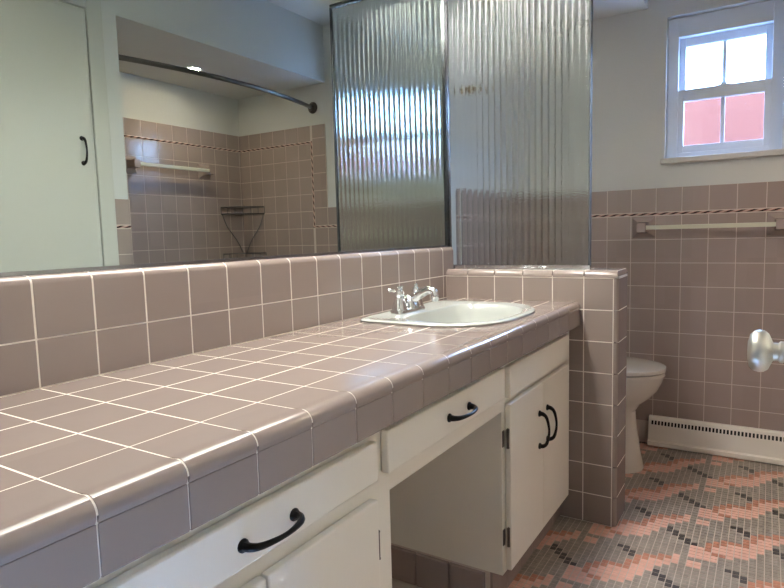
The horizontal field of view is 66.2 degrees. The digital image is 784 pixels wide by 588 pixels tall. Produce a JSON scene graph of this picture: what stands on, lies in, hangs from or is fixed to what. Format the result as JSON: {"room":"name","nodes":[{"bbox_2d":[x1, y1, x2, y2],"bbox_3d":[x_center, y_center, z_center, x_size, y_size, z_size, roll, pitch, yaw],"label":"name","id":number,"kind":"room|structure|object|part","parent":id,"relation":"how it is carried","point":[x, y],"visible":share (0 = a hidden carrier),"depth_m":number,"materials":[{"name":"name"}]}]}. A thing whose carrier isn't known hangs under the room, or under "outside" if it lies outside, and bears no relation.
{"room":"bathroom","nodes":[
{"label":"bathroom","id":0,"kind":"room"},
{"bbox_2d":[446,268,627,526],"bbox_3d":[0.525,0.351,2.300,0.677,0.898,0.166,2,7,32],"label":"wall partition","id":1,"kind":"structure","parent":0,"point":[598,345],"depth_m":2.11,"materials":[{"name":"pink tile"}]},
{"bbox_2d":[445,0,592,268],"bbox_3d":[0.454,-0.662,2.227,0.555,1.136,0.024,2,7,32],"label":"glass screen","id":2,"kind":"object","parent":1,"relation":"on","point":[519,72],"visible":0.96,"depth_m":2.22,"materials":[{"name":"clear glass"}]},
{"bbox_2d":[392,441,783,587],"bbox_3d":[0.825,0.922,1.512,2.055,0.100,2.880,2,7,32],"label":"floor","id":3,"kind":"structure","parent":0,"point":[689,519],"depth_m":2.04,"materials":[{"name":"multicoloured tile"}]},
{"bbox_2d":[83,331,568,587],"bbox_3d":[-0.072,0.547,1.462,0.565,0.703,1.919,2,7,32],"label":"vanity cabinet","id":4,"kind":"object","parent":3,"relation":"on","point":[460,491],"visible":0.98,"depth_m":1.40,"materials":[{"name":"white paint"}]},
{"bbox_3d":[-0.177,0.319,0.826,0.016,0.072,0.549,2,7,32],"label":"drawer","id":5,"kind":"part","parent":4,"relation":"part of","materials":[{"name":"white paint"}]},
{"bbox_3d":[-0.243,0.629,0.737,0.016,0.459,0.269,2,7,32],"label":"door","id":6,"kind":"part","parent":4,"relation":"part of","materials":[{"name":"white paint"}]},
{"bbox_3d":[-0.153,0.323,0.816,0.034,0.019,0.119,2,7,32],"label":"handle","id":7,"kind":"part","parent":4,"relation":"part of","materials":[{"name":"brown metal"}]},
{"bbox_2d":[0,298,579,587],"bbox_3d":[-0.076,0.154,1.418,0.522,0.084,1.918,2,7,32],"label":"countertop","id":8,"kind":"structure","parent":4,"relation":"on","point":[100,473],"depth_m":0.85,"materials":[{"name":"tile"}]},
{"bbox_2d":[360,300,534,327],"bbox_3d":[0.209,0.132,1.876,0.422,0.160,0.548,2,7,32],"label":"sink","id":9,"kind":"object","parent":8,"relation":"in","point":[442,313],"visible":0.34,"depth_m":1.97,"materials":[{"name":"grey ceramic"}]},
{"bbox_2d":[388,284,438,313],"bbox_3d":[0.083,0.014,1.879,0.139,0.083,0.156,2,7,32],"label":"faucet","id":10,"kind":"object","parent":9,"relation":"on","point":[407,303],"visible":1,"depth_m":1.85,"materials":[{"name":"silver metal"}]},
{"bbox_3d":[0.020,0.012,1.857,0.054,0.073,0.049,2,7,32],"label":"handle","id":11,"kind":"part","parent":10,"relation":"part of","materials":[{"name":"silver metal"}]},
{"bbox_3d":[0.051,0.047,1.903,0.056,0.014,0.156,2,7,32],"label":"plate","id":12,"kind":"part","parent":10,"relation":"part of","materials":[{"name":"silver metal"}]},
{"bbox_3d":[0.091,0.003,1.934,0.080,0.073,0.049,2,7,32],"label":"handle","id":13,"kind":"part","parent":10,"relation":"part of","materials":[{"name":"silver metal"}]},
{"bbox_3d":[0.085,0.010,1.878,0.134,0.067,0.054,2,7,32],"label":"spout","id":14,"kind":"part","parent":10,"relation":"part of","materials":[{"name":"silver metal"}]},
{"bbox_3d":[-0.097,0.603,0.969,0.016,0.459,0.273,2,7,32],"label":"door","id":15,"kind":"part","parent":4,"relation":"part of","materials":[{"name":"white paint"}]},
{"bbox_3d":[0.136,0.258,1.325,0.016,0.080,0.566,2,7,32],"label":"drawer","id":16,"kind":"part","parent":4,"relation":"part of","materials":[{"name":"white paint"}]},
{"bbox_3d":[0.163,0.261,1.320,0.034,0.019,0.119,2,7,32],"label":"handle","id":17,"kind":"part","parent":4,"relation":"part of","materials":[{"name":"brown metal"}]},
{"bbox_3d":[0.386,0.511,1.739,0.016,0.465,0.274,2,7,32],"label":"door","id":18,"kind":"part","parent":4,"relation":"part of","materials":[{"name":"white paint"}]},
{"bbox_3d":[0.452,0.207,1.827,0.016,0.086,0.552,2,7,32],"label":"drawer","id":19,"kind":"part","parent":4,"relation":"part of","materials":[{"name":"white paint"}]},
{"bbox_3d":[0.457,0.409,1.800,0.034,0.119,0.019,2,7,32],"label":"handle","id":20,"kind":"part","parent":4,"relation":"part of","materials":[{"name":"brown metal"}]},
{"bbox_3d":[0.496,0.402,1.862,0.034,0.119,0.019,2,7,32],"label":"handle","id":21,"kind":"part","parent":4,"relation":"part of","materials":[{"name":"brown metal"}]},
{"bbox_3d":[0.533,0.485,1.972,0.016,0.465,0.276,2,7,32],"label":"door","id":22,"kind":"part","parent":4,"relation":"part of","materials":[{"name":"white paint"}]},
{"bbox_2d":[625,356,665,473],"bbox_3d":[0.832,0.364,2.713,0.740,0.775,0.484,2,7,32],"label":"toilet","id":23,"kind":"object","parent":3,"relation":"on","point":[644,377],"visible":0.21,"depth_m":2.53,"materials":[{"name":"beige ceramic"}]},
{"bbox_3d":[0.931,0.328,2.646,0.499,0.014,0.380,2,7,32],"label":"seat","id":24,"kind":"part","parent":23,"relation":"part of","materials":[{"name":"beige ceramic"}]},
{"bbox_3d":[0.927,0.306,2.646,0.511,0.022,0.386,2,7,32],"label":"lid","id":25,"kind":"part","parent":23,"relation":"part of","materials":[{"name":"beige ceramic"}]},
{"bbox_2d":[593,0,647,19],"bbox_3d":[0.150,-1.321,1.678,0.600,0.298,2.880,2,7,32],"label":"ceiling","id":26,"kind":"structure","parent":0,"point":[601,8],"depth_m":2.72,"materials":[{"name":"white paint"}]},
{"bbox_2d":[591,0,783,441],"bbox_3d":[1.628,-0.381,2.631,2.155,2.432,0.131,2,7,32],"label":"wall","id":27,"kind":"structure","parent":0,"point":[696,297],"depth_m":2.76,"materials":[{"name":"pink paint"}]},
{"bbox_2d":[633,213,783,237],"bbox_3d":[1.398,-0.301,2.660,0.645,0.094,0.085,2,7,32],"label":"towel bar","id":28,"kind":"object","parent":27,"relation":"attached to","point":[642,227],"visible":1,"depth_m":2.64,"materials":[{"name":"ceramic"}]},
{"bbox_3d":[1.167,-0.309,2.804,0.100,0.094,0.085,2,7,32],"label":"post","id":29,"kind":"part","parent":28,"relation":"part of","materials":[{"name":"tile"}]},
{"bbox_3d":[1.629,-0.293,2.516,0.100,0.094,0.085,2,7,32],"label":"post","id":30,"kind":"part","parent":28,"relation":"part of","materials":[{"name":"tile"}]},
{"bbox_2d":[647,415,783,465],"bbox_3d":[1.511,0.664,2.718,0.656,0.141,0.053,2,7,32],"label":"baseboard heater","id":31,"kind":"object","parent":27,"relation":"attached to","point":[726,440],"visible":1,"depth_m":2.73,"materials":[{"name":"metal"}]},
{"bbox_2d":[660,0,783,164],"bbox_3d":[1.464,-0.918,2.659,0.485,0.650,0.132,2,7,32],"label":"window","id":32,"kind":"structure","parent":27,"relation":"in","point":[766,18],"depth_m":2.65,"materials":[{"name":"white plastic"}]},
{"bbox_3d":[1.453,-0.604,2.658,0.485,0.026,0.057,2,7,32],"label":"sill","id":33,"kind":"part","parent":32,"relation":"part of","materials":[{"name":"stone"}]},
{"bbox_3d":[1.474,-0.786,2.682,0.366,0.282,0.026,2,7,32],"label":"sash","id":34,"kind":"part","parent":32,"relation":"part of","materials":[{"name":"white plastic"}]},
{"bbox_3d":[1.482,-1.034,2.681,0.362,0.255,0.025,2,7,32],"label":"sash","id":35,"kind":"part","parent":32,"relation":"part of","materials":[{"name":"white plastic"}]},
{"bbox_2d":[747,330,783,371],"bbox_3d":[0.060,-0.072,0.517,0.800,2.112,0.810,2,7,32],"label":"door knob","id":36,"kind":"object","parent":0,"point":[761,350],"depth_m":0.69,"materials":[{"name":"silver metal"}]},
{"bbox_3d":[-0.109,-0.271,1.973,0.111,2.432,3.100,2,7,32],"label":"wall","id":37,"kind":"structure","parent":0,"visible":0},
{"bbox_2d":[0,0,448,276],"bbox_3d":[-0.317,-0.616,1.522,0.016,1.050,1.986,2,7,32],"label":"vanity mirror","id":38,"kind":"object","parent":37,"relation":"attached to","point":[134,133],"visible":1,"depth_m":1.39,"materials":[{"name":"clear glass"}]},
{"bbox_3d":[0.205,-0.711,2.353,0.016,1.050,0.014,2,7,32],"label":"trim","id":39,"kind":"part","parent":38,"relation":"part of","materials":[{"name":"grey metal"}]},
{"bbox_2d":[0,247,453,396],"bbox_3d":[-0.293,0.005,1.577,0.035,0.196,1.984,2,7,32],"label":"backsplash","id":40,"kind":"structure","parent":37,"relation":"attached to","point":[56,328],"depth_m":1.28,"materials":[{"name":"tile"}]},
{"label":"outside","id":41,"kind":"structure","parent":0,"visible":0},
{"bbox_2d":[684,92,782,145],"bbox_3d":[5.193,1.520,8.530,30.000,7.535,5.500,2,7,32],"label":"brick building","id":42,"kind":"structure","parent":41,"point":[744,114],"depth_m":6.04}
]}

